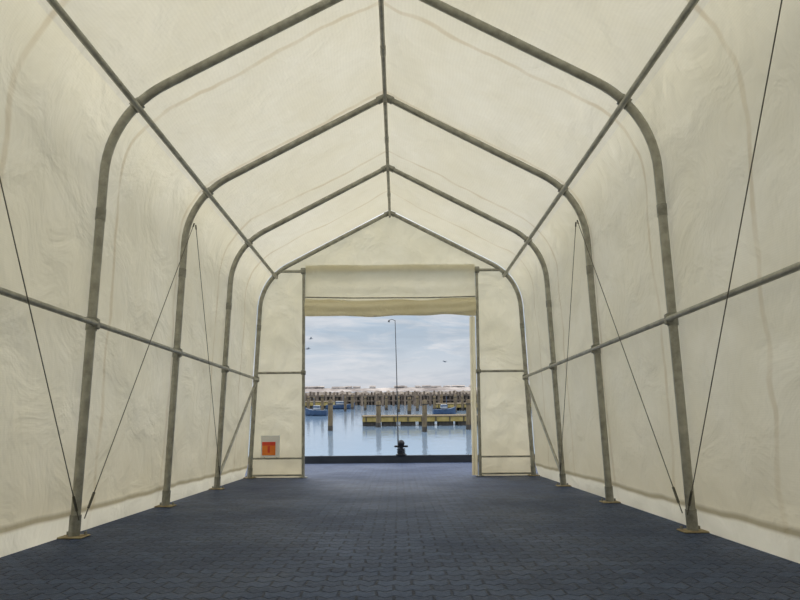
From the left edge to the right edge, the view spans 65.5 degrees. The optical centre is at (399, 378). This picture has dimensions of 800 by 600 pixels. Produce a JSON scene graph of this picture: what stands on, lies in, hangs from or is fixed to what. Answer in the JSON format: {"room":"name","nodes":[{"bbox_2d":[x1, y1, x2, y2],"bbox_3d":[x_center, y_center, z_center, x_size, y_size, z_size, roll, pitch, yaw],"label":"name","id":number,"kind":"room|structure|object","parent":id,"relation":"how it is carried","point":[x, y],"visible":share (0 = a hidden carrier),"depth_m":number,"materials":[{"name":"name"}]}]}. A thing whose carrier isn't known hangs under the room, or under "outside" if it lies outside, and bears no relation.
{"room":"storage tent interior","nodes":[
{"label":"storage tent interior","id":0,"kind":"room"},
{"bbox_2d":[0,0,269,556],"bbox_3d":[-2.823,-0.676,4.655,0.516,4.041,15.511,0,-5,0],"label":"wall","id":1,"kind":"structure","parent":0,"point":[58,115],"depth_m":5.87,"materials":[{"name":"beige fabric"}]},
{"bbox_2d":[36,0,709,275],"bbox_3d":[-0.179,-3.392,4.876,4.885,1.413,15.510,0,-5,0],"label":"ceiling","id":2,"kind":"structure","parent":0,"point":[302,78],"depth_m":7.06,"materials":[{"name":"beige fabric"}]},
{"bbox_2d":[252,216,530,477],"bbox_3d":[-0.186,-0.751,12.509,5.690,5.378,0.072,0,-5,0],"label":"wall","id":3,"kind":"structure","parent":0,"point":[387,241],"depth_m":12.49,"materials":[{"name":"beige fabric"}]},
{"bbox_2d":[261,435,279,457],"bbox_3d":[-2.547,1.337,12.232,0.370,0.451,0.052,0,-5,0],"label":"wall sign","id":4,"kind":"object","parent":3,"relation":"attached to","point":[270,444],"visible":1,"depth_m":12.21,"materials":[{"name":"red paint"}]},
{"bbox_2d":[0,462,799,599],"bbox_3d":[-0.138,1.159,2.516,60.000,0.001,29.200,0,-5,0],"label":"floor","id":5,"kind":"structure","parent":0,"point":[341,531],"depth_m":4.89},
{"bbox_2d":[0,0,799,538],"bbox_3d":[-0.166,-1.360,4.716,5.800,5.372,15.650,0,-5,0],"label":"frame","id":6,"kind":"object","parent":5,"relation":"on","point":[670,319],"visible":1,"depth_m":6.95,"materials":[{"name":"metal"}]},
{"bbox_2d":[304,264,475,316],"bbox_3d":[-0.194,-1.764,12.357,3.391,1.067,0.243,0,-5,0],"label":"door curtain","id":7,"kind":"object","parent":6,"relation":"hanging from","point":[405,289],"visible":1,"depth_m":12.40,"materials":[{"name":"beige fabric"}]},
{"bbox_2d":[470,316,477,474],"bbox_3d":[1.456,0.316,12.302,0.121,3.150,0.060,0,-5,0],"label":"flap","id":8,"kind":"object","parent":6,"relation":"attached to","point":[472,318],"visible":1,"depth_m":12.30,"materials":[{"name":"beige fabric"}]},
{"bbox_2d":[510,0,799,563],"bbox_3d":[2.510,-0.725,4.673,0.519,4.050,15.510,0,-5,0],"label":"wall","id":9,"kind":"structure","parent":0,"point":[702,107],"depth_m":5.32,"materials":[{"name":"beige fabric"}]},
{"bbox_3d":[-0.162,3.713,17.111,60.000,2.800,0.300,0,-5,0],"label":"quay edge","id":10,"kind":"object","parent":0,"visible":0},
{"bbox_2d":[248,454,534,463],"bbox_3d":[-0.175,2.210,17.219,65.985,0.212,0.280,0,-5,0],"label":"kerb","id":11,"kind":"object","parent":10,"relation":"on","point":[363,458],"visible":0.16,"depth_m":17.08,"materials":[{"name":"black concrete"}]},
{"bbox_2d":[388,319,398,448],"bbox_3d":[-0.181,0.211,17.472,0.303,3.839,0.070,0,-5,0],"label":"mast","id":12,"kind":"object","parent":11,"relation":"on","point":[390,319],"visible":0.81,"depth_m":17.47,"materials":[{"name":"grey metal"}]},
{"bbox_2d":[394,440,407,455],"bbox_3d":[0.032,1.897,17.204,0.298,0.430,0.300,-5,-6,43],"label":"bollard","id":13,"kind":"object","parent":11,"relation":"on","point":[401,452],"visible":1,"depth_m":17.14,"materials":[{"name":"black metal"}]},
{"label":"outside","id":14,"kind":"structure","parent":0,"visible":0},
{"bbox_2d":[248,390,534,455],"bbox_3d":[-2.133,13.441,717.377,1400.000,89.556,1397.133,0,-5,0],"label":"harbour water","id":15,"kind":"structure","parent":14,"point":[348,437],"depth_m":38.61,"materials":[{"name":"blue liquid"}]},
{"bbox_2d":[307,396,309,408],"bbox_3d":[-11.460,3.759,77.676,0.401,3.354,0.588,0,-5,0],"label":"mooring post","id":16,"kind":"object","parent":15,"relation":"in","point":[308,397],"visible":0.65,"depth_m":77.52,"materials":[{"name":"brown wood"}]},
{"bbox_2d":[305,405,327,415],"bbox_3d":[-9.307,3.191,69.064,2.612,2.221,0.882,-2,-5,14],"label":"moored boat","id":17,"kind":"object","parent":15,"relation":"on","point":[316,411],"visible":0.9,"depth_m":68.76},
{"bbox_2d":[305,401,334,408],"bbox_3d":[-14.964,4.059,95.159,9.700,1.483,4.123,0,-5,0],"label":"floating pontoon","id":18,"kind":"object","parent":15,"relation":"on","point":[311,402],"visible":0.09,"depth_m":93.23,"materials":[{"name":"yellow wood"}]},
{"bbox_2d":[321,395,323,409],"bbox_3d":[-9.321,3.619,74.575,0.385,3.507,0.583,0,-5,0],"label":"mooring post","id":19,"kind":"object","parent":15,"relation":"in","point":[322,396],"visible":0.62,"depth_m":74.42,"materials":[{"name":"brown wood"}]},
{"bbox_2d":[328,399,332,430],"bbox_3d":[-4.968,3.176,44.379,0.382,3.441,0.575,0,-5,0],"label":"mooring post","id":20,"kind":"object","parent":15,"relation":"in","point":[330,402],"visible":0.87,"depth_m":44.23,"materials":[{"name":"brown wood"}]},
{"bbox_2d":[326,401,354,408],"bbox_3d":[-8.768,3.500,90.942,4.233,2.214,1.487,0,-5,0],"label":"moored boat","id":21,"kind":"object","parent":15,"relation":"on","point":[339,404],"visible":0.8,"depth_m":90.50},
{"bbox_2d":[344,396,346,411],"bbox_3d":[-7.132,3.857,81.069,0.351,3.181,0.526,0,-5,0],"label":"mooring post","id":22,"kind":"object","parent":15,"relation":"in","point":[345,400],"visible":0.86,"depth_m":80.94,"materials":[{"name":"brown wood"}]},
{"bbox_2d":[351,395,353,409],"bbox_3d":[-6.816,3.943,88.796,0.455,3.234,0.637,0,-5,0],"label":"mooring post","id":23,"kind":"object","parent":15,"relation":"in","point":[352,396],"visible":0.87,"depth_m":88.62,"materials":[{"name":"brown wood"}]},
{"bbox_2d":[364,396,366,409],"bbox_3d":[-4.730,3.913,84.764,0.366,3.135,0.539,0,-5,0],"label":"mooring post","id":24,"kind":"object","parent":15,"relation":"in","point":[365,398],"visible":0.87,"depth_m":84.64,"materials":[{"name":"brown wood"}]},
{"bbox_2d":[376,401,380,426],"bbox_3d":[-1.659,3.304,47.805,0.410,3.230,0.590,0,-5,0],"label":"mooring post","id":25,"kind":"object","parent":15,"relation":"in","point":[378,403],"visible":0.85,"depth_m":47.65,"materials":[{"name":"brown wood"}]},
{"bbox_2d":[385,396,387,409],"bbox_3d":[-1.868,3.888,84.772,0.435,3.141,0.610,0,-5,0],"label":"mooring post","id":26,"kind":"object","parent":15,"relation":"in","point":[386,397],"visible":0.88,"depth_m":84.62,"materials":[{"name":"brown wood"}]},
{"bbox_2d":[251,391,530,405],"bbox_3d":[1.972,3.911,112.599,145.583,3.525,2.088,0,-5,0],"label":"breakwater palisade","id":27,"kind":"object","parent":15,"relation":"in","point":[371,399],"visible":0.08,"depth_m":111.81,"materials":[{"name":"brown wood"}]},
{"bbox_2d":[307,390,476,394],"bbox_3d":[2.163,3.878,118.048,175.000,3.682,7.823,0,-5,0],"label":"rubble","id":28,"kind":"object","parent":15,"relation":"in","point":[388,391],"visible":0.05,"depth_m":116.66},
{"bbox_2d":[398,396,399,411],"bbox_3d":[-0.210,3.727,77.711,0.401,3.229,0.580,0,-5,0],"label":"mooring post","id":29,"kind":"object","parent":15,"relation":"in","point":[398,396],"visible":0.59,"depth_m":77.57,"materials":[{"name":"brown wood"}]},
{"bbox_2d":[407,397,410,413],"bbox_3d":[1.075,3.647,71.734,0.489,3.198,0.669,0,-5,0],"label":"mooring post","id":30,"kind":"object","parent":15,"relation":"in","point":[408,398],"visible":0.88,"depth_m":71.54,"materials":[{"name":"brown wood"}]},
{"bbox_2d":[416,396,418,410],"bbox_3d":[2.258,3.776,81.098,0.417,3.187,0.595,0,-5,0],"label":"mooring post","id":31,"kind":"object","parent":15,"relation":"in","point":[417,397],"visible":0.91,"depth_m":80.94,"materials":[{"name":"brown wood"}]},
{"bbox_2d":[362,414,477,425],"bbox_3d":[3.266,3.361,50.132,12.574,1.065,2.326,0,-5,0],"label":"floating pontoon","id":32,"kind":"object","parent":15,"relation":"on","point":[442,419],"visible":0.43,"depth_m":49.08,"materials":[{"name":"wood"}]},
{"bbox_2d":[422,400,426,431],"bbox_3d":[1.669,3.107,42.381,0.366,3.407,0.556,0,-5,0],"label":"mooring post","id":33,"kind":"object","parent":15,"relation":"in","point":[424,402],"visible":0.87,"depth_m":42.24,"materials":[{"name":"brown wood"}]},
{"bbox_2d":[433,396,435,408],"bbox_3d":[4.475,3.757,81.105,0.417,3.187,0.595,0,-5,0],"label":"mooring post","id":34,"kind":"object","parent":15,"relation":"in","point":[434,397],"visible":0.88,"depth_m":80.96,"materials":[{"name":"brown wood"}]},
{"bbox_2d":[432,397,455,413],"bbox_3d":[4.926,3.069,69.109,2.610,2.217,0.882,0,-5,-12],"label":"moored boat","id":35,"kind":"object","parent":15,"relation":"on","point":[443,410],"visible":0.9,"depth_m":68.81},
{"bbox_2d":[454,394,456,412],"bbox_3d":[6.638,3.543,74.624,0.385,3.387,0.575,0,-5,0],"label":"mooring post","id":36,"kind":"object","parent":15,"relation":"in","point":[455,395],"visible":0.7,"depth_m":74.50,"materials":[{"name":"brown wood"}]},
{"bbox_2d":[461,395,463,410],"bbox_3d":[8.128,3.727,81.117,0.351,3.181,0.526,0,-5,0],"label":"mooring post","id":37,"kind":"object","parent":15,"relation":"in","point":[462,398],"visible":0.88,"depth_m":81.02,"materials":[{"name":"brown wood"}]},
{"bbox_2d":[466,399,470,429],"bbox_3d":[4.890,3.128,44.410,0.382,3.370,0.571,0,-5,0],"label":"mooring post","id":38,"kind":"object","parent":15,"relation":"in","point":[468,402],"visible":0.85,"depth_m":44.27,"materials":[{"name":"brown wood"}]},
{"bbox_2d":[436,402,531,409],"bbox_3d":[12.815,3.704,83.081,16.274,1.321,4.122,0,-5,0],"label":"floating pontoon","id":39,"kind":"object","parent":15,"relation":"on","point":[450,405],"visible":0.09,"depth_m":81.12,"materials":[{"name":"yellow wood"}]},
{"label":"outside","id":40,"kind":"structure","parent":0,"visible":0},
{"bbox_2d":[305,385,476,391],"bbox_3d":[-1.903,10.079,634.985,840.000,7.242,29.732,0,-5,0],"label":"shore","id":41,"kind":"structure","parent":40,"point":[402,387],"depth_m":627.72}
]}

